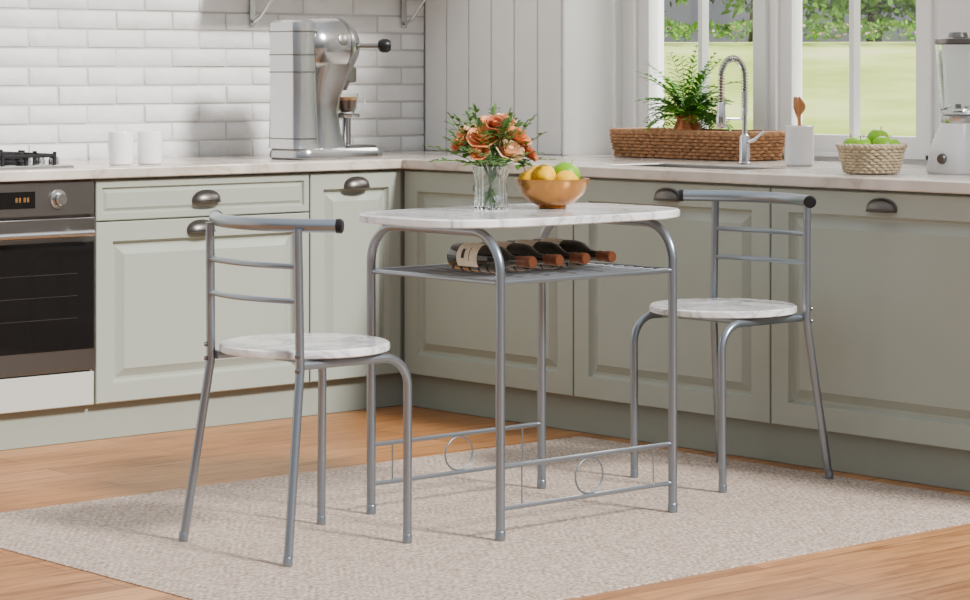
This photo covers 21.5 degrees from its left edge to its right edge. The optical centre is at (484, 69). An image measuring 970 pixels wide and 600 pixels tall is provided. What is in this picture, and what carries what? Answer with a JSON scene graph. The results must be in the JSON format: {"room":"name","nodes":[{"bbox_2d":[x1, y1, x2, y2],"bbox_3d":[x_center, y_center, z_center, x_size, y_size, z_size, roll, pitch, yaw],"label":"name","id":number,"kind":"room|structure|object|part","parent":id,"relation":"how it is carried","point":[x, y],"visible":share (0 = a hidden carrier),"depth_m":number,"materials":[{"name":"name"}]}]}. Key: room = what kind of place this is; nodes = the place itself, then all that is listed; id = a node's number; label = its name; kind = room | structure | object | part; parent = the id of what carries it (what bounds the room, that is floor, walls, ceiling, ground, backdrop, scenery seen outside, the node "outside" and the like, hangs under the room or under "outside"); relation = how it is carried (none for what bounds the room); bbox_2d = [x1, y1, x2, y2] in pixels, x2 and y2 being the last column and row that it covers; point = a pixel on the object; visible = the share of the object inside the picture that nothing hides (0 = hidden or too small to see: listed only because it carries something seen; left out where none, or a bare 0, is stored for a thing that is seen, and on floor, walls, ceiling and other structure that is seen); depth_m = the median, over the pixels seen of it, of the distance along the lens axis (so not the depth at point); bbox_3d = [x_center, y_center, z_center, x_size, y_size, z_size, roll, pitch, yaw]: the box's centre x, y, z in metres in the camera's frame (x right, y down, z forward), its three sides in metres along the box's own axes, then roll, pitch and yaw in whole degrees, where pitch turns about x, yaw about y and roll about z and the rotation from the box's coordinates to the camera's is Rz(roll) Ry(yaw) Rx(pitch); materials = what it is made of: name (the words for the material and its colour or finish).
{"room":"kitchen","nodes":[
{"label":"kitchen","id":0,"kind":"room"},
{"bbox_2d":[0,0,423,160],"bbox_3d":[-2.751,-0.170,7.693,6.600,2.700,0.154,0,0,-42],"label":"wall","id":1,"kind":"structure","parent":0,"point":[74,73],"depth_m":9.06,"materials":[{"name":"tile"}]},
{"bbox_2d":[249,0,425,27],"bbox_3d":[-0.540,-0.255,9.394,1.005,0.190,0.234,0,0,-42],"label":"wall shelf","id":2,"kind":"object","parent":1,"relation":"attached to","point":[252,3],"visible":1,"depth_m":9.28,"materials":[{"name":"white paint"}]},
{"bbox_2d":[0,405,969,599],"bbox_3d":[-0.637,1.205,3.053,9.600,0.050,9.600,0,0,-42],"label":"floor","id":3,"kind":"structure","parent":0,"point":[933,564],"depth_m":7.24,"materials":[{"name":"brown wood"}]},
{"bbox_2d":[0,169,403,450],"bbox_3d":[-1.207,0.762,8.513,3.198,0.835,0.661,0,0,-42],"label":"base cabinet","id":4,"kind":"object","parent":3,"relation":"on","point":[150,232],"visible":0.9,"depth_m":8.41,"materials":[{"name":"paint"}]},
{"bbox_2d":[0,179,94,413],"bbox_3d":[-1.641,0.704,8.086,0.597,0.712,0.659,0,0,-42],"label":"oven","id":5,"kind":"object","parent":4,"relation":"in","point":[47,228],"visible":1,"depth_m":7.96,"materials":[{"name":"black glass"}]},
{"bbox_3d":[-1.467,0.404,7.874,0.180,0.052,0.002,0,0,-42],"label":"display panel","id":6,"kind":"part","parent":5,"relation":"part of","materials":[{"name":"black glass"}]},
{"bbox_3d":[-1.468,1.007,7.890,0.596,0.106,0.020,0,0,-42],"label":"drawer","id":7,"kind":"part","parent":5,"relation":"part of","materials":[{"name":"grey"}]},
{"bbox_3d":[-1.456,0.710,7.878,0.583,0.340,0.003,0,0,-42],"label":"door glass","id":8,"kind":"part","parent":5,"relation":"part of","materials":[{"name":"black glass"}]},
{"bbox_3d":[-1.467,0.404,7.891,0.595,0.108,0.023,0,0,-42],"label":"control panel","id":9,"kind":"part","parent":5,"relation":"part of","materials":[{"name":"silver metal"}]},
{"bbox_3d":[-1.466,0.706,7.890,0.595,0.484,0.027,0,0,-42],"label":"door","id":10,"kind":"part","parent":5,"relation":"part of","materials":[{"name":"black glass"}]},
{"bbox_3d":[-1.439,0.512,7.861,0.525,0.022,0.053,0,0,-42],"label":"door handle","id":11,"kind":"part","parent":5,"relation":"part of","materials":[{"name":"silver metal"}]},
{"bbox_3d":[-1.328,0.405,7.981,0.060,0.060,0.027,0,0,-42],"label":"knob","id":12,"kind":"part","parent":5,"relation":"part of","materials":[{"name":"silver metal"}]},
{"bbox_3d":[-0.922,0.510,8.344,0.112,0.042,0.030,0,0,-42],"label":"cup handle","id":13,"kind":"part","parent":4,"relation":"part of","materials":[{"name":"grey metal"}]},
{"bbox_3d":[-0.905,0.413,8.359,0.112,0.042,0.030,0,0,-42],"label":"cup handle","id":14,"kind":"part","parent":4,"relation":"part of","materials":[{"name":"grey metal"}]},
{"bbox_3d":[-0.433,0.387,8.778,0.112,0.042,0.030,0,0,-42],"label":"cup handle","id":15,"kind":"part","parent":4,"relation":"part of","materials":[{"name":"grey metal"}]},
{"bbox_2d":[0,436,969,599],"bbox_3d":[0.010,1.178,6.729,2.390,0.004,1.800,0,0,-42],"label":"area rug","id":16,"kind":"object","parent":3,"relation":"on","point":[234,547],"visible":1,"depth_m":6.57,"materials":[{"name":"beige carpet"}]},
{"bbox_2d":[179,210,411,566],"bbox_3d":[-0.454,0.766,6.341,0.441,0.820,0.534,0,0,-42],"label":"dining chair","id":17,"kind":"object","parent":16,"relation":"on","point":[308,351],"visible":1,"depth_m":6.26,"materials":[{"name":"silver metal"}]},
{"bbox_3d":[-0.719,0.778,6.370,0.092,0.795,0.027,0,0,-13],"label":"leg","id":18,"kind":"part","parent":17,"relation":"part of","materials":[{"name":"silver metal"}]},
{"bbox_3d":[-0.553,0.373,6.253,0.124,0.033,0.520,0,0,-42],"label":"rail","id":19,"kind":"part","parent":17,"relation":"part of","materials":[{"name":"silver metal"}]},
{"bbox_3d":[-0.457,0.778,6.075,0.027,0.795,0.092,0,0,20],"label":"leg","id":20,"kind":"part","parent":17,"relation":"part of","materials":[{"name":"silver metal"}]},
{"bbox_3d":[-0.448,0.686,6.347,0.425,0.022,0.425,0,0,-42],"label":"seat","id":21,"kind":"part","parent":17,"relation":"part of","materials":[{"name":"white stone"}]},
{"bbox_2d":[359,203,679,540],"bbox_3d":[0.099,0.774,6.768,0.874,0.802,0.552,0,0,-42],"label":"dining table","id":22,"kind":"object","parent":16,"relation":"on","point":[460,220],"visible":0.94,"depth_m":6.71,"materials":[{"name":"silver metal"}]},
{"bbox_3d":[-0.132,0.784,6.564,0.024,0.775,0.536,0,0,-42],"label":"leg frame","id":23,"kind":"part","parent":22,"relation":"part of","materials":[{"name":"silver metal"}]},
{"bbox_2d":[423,103,555,209],"bbox_3d":[0.020,0.231,6.856,0.330,0.285,0.373,0,0,31],"label":"flower vase","id":24,"kind":"object","parent":22,"relation":"on","point":[488,134],"visible":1,"depth_m":6.80,"materials":[{"name":"clear glass"}]},
{"bbox_2d":[447,242,536,272],"bbox_3d":[0.024,0.492,6.638,0.075,0.074,0.298,0,0,-42],"label":"wine bottle","id":25,"kind":"object","parent":22,"relation":"on","point":[475,257],"visible":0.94,"depth_m":6.64,"materials":[{"name":"black glass"}]},
{"bbox_2d":[479,241,563,271],"bbox_3d":[0.095,0.492,6.702,0.075,0.074,0.298,0,0,-42],"label":"wine bottle","id":26,"kind":"object","parent":22,"relation":"on","point":[518,249],"visible":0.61,"depth_m":6.66,"materials":[{"name":"black glass"}]},
{"bbox_2d":[506,239,589,269],"bbox_3d":[0.166,0.492,6.765,0.075,0.074,0.298,0,0,-42],"label":"wine bottle","id":27,"kind":"object","parent":22,"relation":"on","point":[543,247],"visible":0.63,"depth_m":6.73,"materials":[{"name":"black glass"}]},
{"bbox_2d":[514,159,589,208],"bbox_3d":[0.181,0.307,6.888,0.204,0.132,0.204,0,0,-42],"label":"fruit bowl","id":28,"kind":"object","parent":22,"relation":"on","point":[545,186],"visible":1,"depth_m":6.83,"materials":[{"name":"brown wood"}]},
{"bbox_2d":[532,237,615,267],"bbox_3d":[0.237,0.492,6.828,0.075,0.074,0.298,0,0,-42],"label":"wine bottle","id":29,"kind":"object","parent":22,"relation":"on","point":[577,246],"visible":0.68,"depth_m":6.79,"materials":[{"name":"black glass"}]},
{"bbox_3d":[0.329,0.784,6.973,0.024,0.775,0.536,0,0,-42],"label":"leg frame","id":30,"kind":"part","parent":22,"relation":"part of","materials":[{"name":"silver metal"}]},
{"bbox_2d":[630,189,833,492],"bbox_3d":[0.692,0.766,7.359,0.441,0.820,0.534,0,0,-42],"label":"dining chair","id":31,"kind":"object","parent":16,"relation":"on","point":[738,312],"visible":1,"depth_m":7.32,"materials":[{"name":"silver metal"}]},
{"bbox_3d":[0.695,0.778,7.625,0.027,0.795,0.092,0,0,20],"label":"leg","id":32,"kind":"part","parent":31,"relation":"part of","materials":[{"name":"silver metal"}]},
{"bbox_3d":[0.686,0.686,7.354,0.425,0.022,0.425,0,0,-42],"label":"seat","id":33,"kind":"part","parent":31,"relation":"part of","materials":[{"name":"white stone"}]},
{"bbox_3d":[0.791,0.373,7.447,0.124,0.033,0.520,0,0,-42],"label":"rail","id":34,"kind":"part","parent":31,"relation":"part of","materials":[{"name":"silver metal"}]},
{"bbox_3d":[0.957,0.778,7.330,0.092,0.795,0.027,0,0,-13],"label":"leg","id":35,"kind":"part","parent":31,"relation":"part of","materials":[{"name":"silver metal"}]},
{"bbox_2d":[404,169,969,491],"bbox_3d":[1.075,0.762,7.848,0.667,0.835,3.499,0,0,-42],"label":"base cabinet","id":36,"kind":"object","parent":3,"relation":"on","point":[890,270],"visible":0.66,"depth_m":7.72,"materials":[{"name":"paint"}]},
{"bbox_2d":[0,151,969,193],"bbox_3d":[0.030,0.327,7.319,3.502,0.034,4.094,0,0,-42],"label":"countertop","id":37,"kind":"structure","parent":36,"relation":"on","point":[822,174],"depth_m":8.18,"materials":[{"name":"stone"}]},
{"bbox_2d":[0,149,73,169],"bbox_3d":[-1.675,0.285,8.108,0.570,0.050,0.490,0,0,-42],"label":"gas hob","id":38,"kind":"object","parent":37,"relation":"in","point":[21,159],"visible":1,"depth_m":8.09,"materials":[{"name":"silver metal"}]},
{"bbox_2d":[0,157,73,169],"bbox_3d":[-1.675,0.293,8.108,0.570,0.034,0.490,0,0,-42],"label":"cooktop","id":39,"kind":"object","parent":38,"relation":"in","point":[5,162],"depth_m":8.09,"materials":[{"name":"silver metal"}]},
{"bbox_2d":[107,132,132,164],"bbox_3d":[-1.189,0.256,8.325,0.081,0.108,0.103,0,0,-11],"label":"coffee mug","id":40,"kind":"object","parent":37,"relation":"on","point":[120,144],"visible":1,"depth_m":8.28,"materials":[{"name":"white ceramic"}]},
{"bbox_2d":[137,131,161,164],"bbox_3d":[-1.104,0.256,8.388,0.081,0.108,0.103,0,0,-17],"label":"coffee mug","id":41,"kind":"object","parent":37,"relation":"on","point":[149,143],"visible":1,"depth_m":8.34,"materials":[{"name":"white ceramic"}]},
{"bbox_2d":[268,17,390,159],"bbox_3d":[-0.547,0.062,8.934,0.407,0.496,0.234,0,0,-42],"label":"espresso machine","id":42,"kind":"object","parent":37,"relation":"on","point":[312,61],"visible":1,"depth_m":8.83,"materials":[{"name":"silver metal"}]},
{"bbox_3d":[-0.661,0.050,8.848,0.124,0.444,0.180,0,0,-42],"label":"water tank","id":43,"kind":"part","parent":42,"relation":"part of","materials":[{"name":"silver metal"}]},
{"bbox_3d":[-0.483,0.117,9.001,0.090,0.071,0.090,0,0,-42],"label":"espresso glass","id":44,"kind":"part","parent":42,"relation":"part of","materials":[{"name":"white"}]},
{"bbox_2d":[346,144,375,147],"bbox_3d":[-0.478,0.268,9.011,0.150,0.008,0.150,0,0,-42],"label":"drip tray","id":45,"kind":"object","parent":42,"relation":"on","point":[347,145],"depth_m":8.96,"materials":[{"name":"silver metal"}]},
{"bbox_3d":[-0.421,-0.086,8.973,0.135,0.016,0.016,0,0,-9],"label":"lever stem","id":46,"kind":"part","parent":42,"relation":"part of","materials":[{"name":"silver metal"}]},
{"bbox_3d":[-0.354,-0.086,8.983,0.047,0.048,0.048,0,0,-9],"label":"lever knob","id":47,"kind":"part","parent":42,"relation":"part of","materials":[{"name":"black plastic"}]},
{"bbox_2d":[609,127,784,160],"bbox_3d":[0.739,0.258,8.921,0.225,0.100,0.685,0,0,-42],"label":"wicker basket","id":48,"kind":"object","parent":37,"relation":"on","point":[704,144],"visible":0.96,"depth_m":8.80,"materials":[{"name":"brown wicker"}]},
{"bbox_2d":[635,45,740,130],"bbox_3d":[0.707,0.109,8.929,0.310,0.394,0.373,0,0,-31],"label":"potted fern","id":49,"kind":"object","parent":48,"relation":"on","point":[687,115],"visible":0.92,"depth_m":8.91,"materials":[{"name":"green plant"}]},
{"bbox_2d":[673,115,700,129],"bbox_3d":[0.708,0.233,8.941,0.104,0.148,0.104,0,0,-42],"label":"pot","id":50,"kind":"object","parent":49,"relation":"attached to","point":[680,124],"depth_m":8.91,"materials":[{"name":"brown ceramic"}]},
{"bbox_2d":[625,164,781,169],"bbox_3d":[0.694,0.407,8.219,0.269,0.188,0.599,0,0,-42],"label":"sink","id":51,"kind":"object","parent":37,"relation":"in","point":[651,165],"visible":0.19,"depth_m":8.38,"materials":[{"name":"silver metal"}]},
{"bbox_2d":[716,55,764,164],"bbox_3d":[0.832,0.130,8.294,0.155,0.359,0.113,0,0,-42],"label":"kitchen faucet","id":52,"kind":"object","parent":37,"relation":"on","point":[744,139],"visible":1,"depth_m":8.33,"materials":[{"name":"silver metal"}]},
{"bbox_2d":[784,96,813,165],"bbox_3d":[1.016,0.197,8.237,0.096,0.224,0.096,0,0,-42],"label":"jar","id":53,"kind":"object","parent":37,"relation":"on","point":[799,139],"visible":1,"depth_m":8.20,"materials":[{"name":"white ceramic"}]},
{"bbox_2d":[835,127,907,173],"bbox_3d":[1.153,0.238,7.611,0.215,0.139,0.215,0,0,-42],"label":"fruit basket","id":54,"kind":"object","parent":37,"relation":"on","point":[877,153],"visible":1,"depth_m":7.54,"materials":[{"name":"wicker"}]},
{"bbox_2d":[926,32,969,174],"bbox_3d":[1.426,0.097,7.645,0.198,0.424,0.146,0,0,-42],"label":"blender","id":55,"kind":"object","parent":37,"relation":"on","point":[949,151],"depth_m":7.58,"materials":[{"name":"white plastic"}]},
{"bbox_3d":[0.560,0.387,7.950,0.031,0.041,0.112,0,0,-42],"label":"cup handle","id":56,"kind":"part","parent":36,"relation":"part of","materials":[{"name":"grey metal"}]},
{"bbox_3d":[1.129,0.387,7.308,0.031,0.041,0.112,0,0,-42],"label":"cup handle","id":57,"kind":"part","parent":36,"relation":"part of","materials":[{"name":"grey metal"}]},
{"bbox_2d":[424,0,969,164],"bbox_3d":[1.743,-0.170,7.941,0.450,2.700,5.750,0,0,-42],"label":"wall","id":58,"kind":"structure","parent":0,"point":[566,63],"depth_m":9.41,"materials":[{"name":"white paint"}]},
{"bbox_2d":[630,0,768,129],"bbox_3d":[0.799,-0.362,9.181,0.115,1.315,0.670,0,0,-42],"label":"window","id":59,"kind":"structure","parent":58,"relation":"in","point":[643,13],"depth_m":9.35,"materials":[{"name":"white paint"}]},
{"bbox_2d":[771,0,933,159],"bbox_3d":[1.270,-0.362,8.650,0.115,1.315,0.700,0,0,-42],"label":"window","id":60,"kind":"structure","parent":58,"relation":"in","point":[785,14],"depth_m":8.65,"materials":[{"name":"white paint"}]},
{"label":"outside","id":61,"kind":"structure","parent":0,"visible":0},
{"bbox_2d":[664,42,915,135],"bbox_3d":[4.448,0.522,39.684,50.001,1.783,60.001,0,0,7],"label":"lawn","id":62,"kind":"structure","parent":61,"point":[887,69],"depth_m":26.94,"materials":[{"name":"green plant"}]},
{"bbox_2d":[664,0,726,11],"bbox_3d":[2.395,-2.353,38.462,4.579,3.957,3.282,0,0,-42],"label":"tree","id":63,"kind":"object","parent":62,"relation":"on","point":[678,2],"visible":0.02,"depth_m":37.88,"materials":[{"name":"green plant"}]},
{"bbox_2d":[664,16,915,42],"bbox_3d":[1.354,-0.525,33.222,14.772,0.400,1.150,0,0,7],"label":"hedge","id":64,"kind":"object","parent":62,"relation":"on","point":[868,31],"visible":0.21,"depth_m":32.82,"materials":[{"name":"green plant"}]},
{"bbox_2d":[712,0,893,41],"bbox_3d":[4.123,-2.233,37.911,4.396,3.719,3.296,0,0,-45],"label":"tree","id":65,"kind":"object","parent":62,"relation":"on","point":[865,7],"visible":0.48,"depth_m":37.55,"materials":[{"name":"green plant"}]},
{"bbox_2d":[810,0,915,41],"bbox_3d":[5.580,-2.333,38.935,3.404,3.917,4.362,0,0,30],"label":"tree","id":66,"kind":"object","parent":62,"relation":"on","point":[895,11],"visible":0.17,"depth_m":38.71,"materials":[{"name":"green plant"}]},
{"bbox_2d":[893,0,915,25],"bbox_3d":[7.062,-2.179,38.113,3.959,3.611,3.277,0,0,-42],"label":"tree","id":67,"kind":"object","parent":62,"relation":"on","point":[901,3],"visible":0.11,"depth_m":37.68,"materials":[{"name":"green plant"}]}
]}

